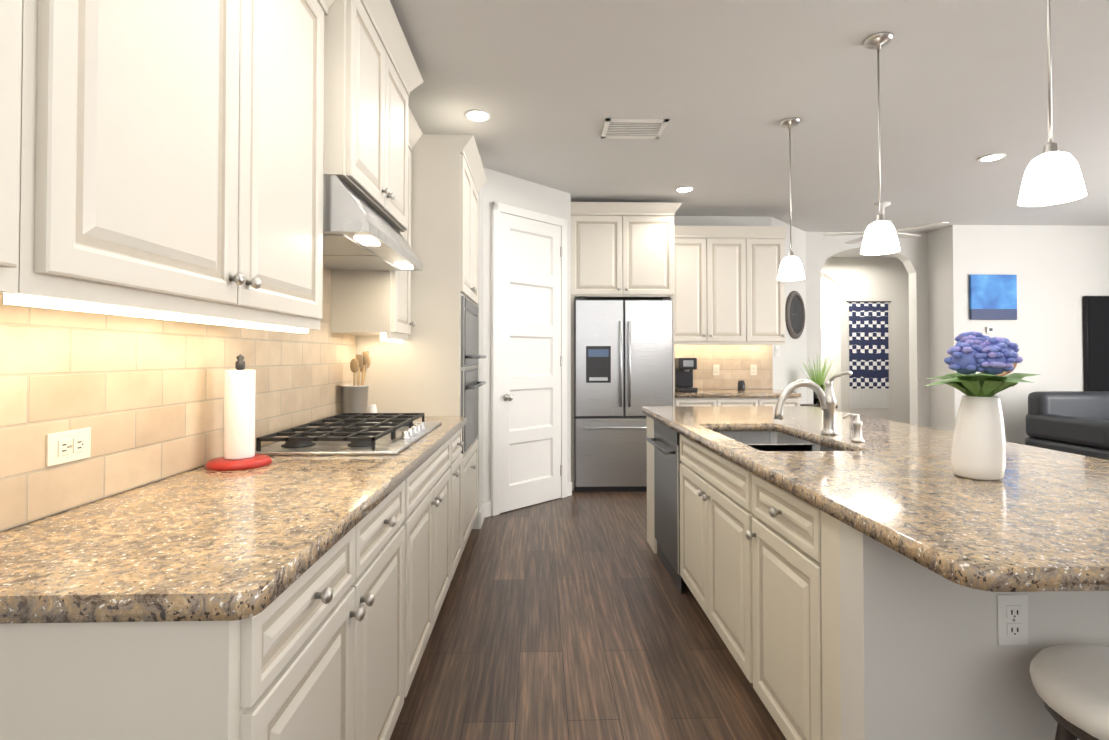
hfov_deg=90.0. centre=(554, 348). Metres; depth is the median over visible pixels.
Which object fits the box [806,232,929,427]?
wall
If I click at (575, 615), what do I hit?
floor
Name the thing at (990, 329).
thermostat
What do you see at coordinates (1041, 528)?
island countertop
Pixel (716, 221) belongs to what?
wall
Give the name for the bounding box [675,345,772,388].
backsplash
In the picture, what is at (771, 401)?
base cabinet
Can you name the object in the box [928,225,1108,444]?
wall
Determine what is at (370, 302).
upper cabinet
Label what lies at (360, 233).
range hood
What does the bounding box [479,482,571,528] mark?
baseboard
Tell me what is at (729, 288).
upper cabinet
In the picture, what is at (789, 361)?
wall
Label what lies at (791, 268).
pendant light
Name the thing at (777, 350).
switch plate
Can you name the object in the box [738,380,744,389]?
canister
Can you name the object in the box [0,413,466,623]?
countertop
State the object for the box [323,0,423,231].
upper cabinet
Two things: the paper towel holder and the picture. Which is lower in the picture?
the paper towel holder
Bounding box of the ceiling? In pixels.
[390,0,1108,257]
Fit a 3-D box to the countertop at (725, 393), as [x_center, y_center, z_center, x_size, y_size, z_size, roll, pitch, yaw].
[1.732,0.450,5.568,1.201,0.040,0.653,0,-1,-2]
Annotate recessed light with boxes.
[464,109,491,121]
[675,186,693,191]
[978,153,1005,161]
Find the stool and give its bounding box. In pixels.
[1029,644,1108,739]
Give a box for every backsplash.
[0,268,355,530]
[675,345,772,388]
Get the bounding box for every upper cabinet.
[0,0,21,292]
[0,0,334,332]
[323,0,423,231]
[331,106,422,342]
[674,226,787,344]
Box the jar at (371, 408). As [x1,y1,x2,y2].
[367,404,376,412]
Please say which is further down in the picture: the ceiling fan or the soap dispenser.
the soap dispenser
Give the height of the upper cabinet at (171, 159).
1.222 m
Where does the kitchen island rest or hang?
on the floor
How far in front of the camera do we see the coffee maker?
5.51 m
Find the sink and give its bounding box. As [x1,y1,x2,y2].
[714,427,841,450]
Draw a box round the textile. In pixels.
[846,301,890,408]
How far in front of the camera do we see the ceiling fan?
5.42 m
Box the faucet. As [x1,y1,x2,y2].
[770,371,851,434]
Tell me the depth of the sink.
2.82 m
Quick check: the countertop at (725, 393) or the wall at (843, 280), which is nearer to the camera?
the countertop at (725, 393)
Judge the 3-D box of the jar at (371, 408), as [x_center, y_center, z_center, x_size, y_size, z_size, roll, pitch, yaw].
[-1.028,0.353,3.120,0.058,0.078,0.060,0,-1,-2]
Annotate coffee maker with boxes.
[675,358,697,391]
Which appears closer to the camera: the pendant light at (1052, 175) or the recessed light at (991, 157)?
the pendant light at (1052, 175)
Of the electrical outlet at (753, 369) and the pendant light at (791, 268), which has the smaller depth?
the pendant light at (791, 268)
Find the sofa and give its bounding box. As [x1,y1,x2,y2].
[1025,391,1108,459]
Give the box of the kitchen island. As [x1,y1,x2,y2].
[642,411,1108,739]
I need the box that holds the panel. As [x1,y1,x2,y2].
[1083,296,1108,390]
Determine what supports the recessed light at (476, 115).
in the ceiling
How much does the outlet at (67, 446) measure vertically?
0.070 m
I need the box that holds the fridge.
[574,298,672,491]
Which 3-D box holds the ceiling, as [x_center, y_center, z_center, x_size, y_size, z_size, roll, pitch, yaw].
[3.788,-1.478,4.082,10.400,0.080,11.200,0,-1,-2]
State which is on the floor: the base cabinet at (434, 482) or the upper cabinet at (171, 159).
the base cabinet at (434, 482)
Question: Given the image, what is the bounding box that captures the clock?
[785,291,804,338]
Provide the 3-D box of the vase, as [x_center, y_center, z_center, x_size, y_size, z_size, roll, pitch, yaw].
[1.234,0.160,1.607,0.277,0.421,0.263,0,-1,-2]
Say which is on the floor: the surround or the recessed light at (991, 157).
the surround
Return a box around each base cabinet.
[0,474,411,739]
[412,433,455,680]
[456,428,462,567]
[675,397,799,405]
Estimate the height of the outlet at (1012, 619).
0.114 m
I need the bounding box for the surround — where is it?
[571,202,681,490]
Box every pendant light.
[777,118,804,280]
[860,32,899,254]
[1018,0,1086,206]
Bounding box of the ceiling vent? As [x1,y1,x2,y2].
[601,118,668,138]
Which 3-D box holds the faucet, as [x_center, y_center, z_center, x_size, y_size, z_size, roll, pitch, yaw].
[1.130,0.239,2.443,0.294,0.286,0.149,0,-1,-2]
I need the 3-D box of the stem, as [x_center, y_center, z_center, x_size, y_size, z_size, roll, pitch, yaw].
[5.007,0.135,6.264,0.480,0.374,0.052,0,-1,-2]
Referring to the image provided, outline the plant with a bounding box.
[800,356,839,407]
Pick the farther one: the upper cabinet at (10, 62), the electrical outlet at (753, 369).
the electrical outlet at (753, 369)
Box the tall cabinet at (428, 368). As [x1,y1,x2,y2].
[356,134,486,552]
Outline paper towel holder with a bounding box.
[206,354,271,470]
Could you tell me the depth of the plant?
6.11 m
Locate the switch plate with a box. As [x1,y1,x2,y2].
[775,346,779,355]
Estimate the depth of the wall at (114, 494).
1.32 m
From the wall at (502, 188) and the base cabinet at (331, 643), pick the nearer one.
the base cabinet at (331, 643)
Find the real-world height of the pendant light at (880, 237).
1.006 m
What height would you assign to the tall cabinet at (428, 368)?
2.565 m
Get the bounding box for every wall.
[0,441,277,531]
[472,154,570,528]
[674,216,771,225]
[772,217,806,403]
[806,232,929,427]
[821,258,909,423]
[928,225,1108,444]
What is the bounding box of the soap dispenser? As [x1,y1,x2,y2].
[842,412,869,442]
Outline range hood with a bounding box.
[323,175,422,270]
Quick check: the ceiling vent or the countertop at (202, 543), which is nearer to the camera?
the countertop at (202, 543)
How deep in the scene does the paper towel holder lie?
1.74 m
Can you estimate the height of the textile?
1.620 m
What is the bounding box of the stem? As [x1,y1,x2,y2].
[982,363,1016,375]
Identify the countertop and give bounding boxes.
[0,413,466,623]
[642,407,1108,594]
[675,389,800,397]
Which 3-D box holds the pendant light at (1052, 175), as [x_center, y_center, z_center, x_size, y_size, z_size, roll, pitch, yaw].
[1.552,-0.968,1.740,0.162,1.006,0.162,0,-1,-2]
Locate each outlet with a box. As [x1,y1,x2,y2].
[46,428,90,466]
[713,365,718,374]
[750,365,756,374]
[997,594,1028,644]
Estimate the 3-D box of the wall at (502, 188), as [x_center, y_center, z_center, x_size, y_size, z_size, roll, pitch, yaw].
[-0.591,-0.044,5.019,1.480,2.760,1.880,0,-1,-2]
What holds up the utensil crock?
on the countertop at (202, 543)
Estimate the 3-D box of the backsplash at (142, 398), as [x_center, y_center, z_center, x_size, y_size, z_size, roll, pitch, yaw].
[-1.109,-0.034,1.571,0.010,0.802,3.298,0,-1,-2]
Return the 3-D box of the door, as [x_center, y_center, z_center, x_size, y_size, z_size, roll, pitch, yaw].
[-0.195,0.082,4.710,0.635,2.500,0.602,0,-1,-2]
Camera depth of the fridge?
5.13 m
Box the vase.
[925,331,1040,479]
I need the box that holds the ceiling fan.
[823,201,948,243]
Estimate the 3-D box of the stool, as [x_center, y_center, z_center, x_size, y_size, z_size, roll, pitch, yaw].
[1.151,0.956,1.041,0.390,0.647,0.390,0,-1,-2]
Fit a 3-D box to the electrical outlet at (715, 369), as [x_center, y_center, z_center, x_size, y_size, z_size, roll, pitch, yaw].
[1.716,0.229,5.885,0.070,0.114,0.008,0,-1,-2]
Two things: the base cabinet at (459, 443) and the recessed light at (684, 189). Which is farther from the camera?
the recessed light at (684, 189)
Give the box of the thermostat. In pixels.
[986,327,995,332]
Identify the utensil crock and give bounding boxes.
[340,351,370,412]
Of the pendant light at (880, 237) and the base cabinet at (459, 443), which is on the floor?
the base cabinet at (459, 443)
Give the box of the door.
[491,201,566,515]
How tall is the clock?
0.550 m
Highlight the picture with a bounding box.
[969,274,1016,319]
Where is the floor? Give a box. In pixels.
[390,488,786,739]

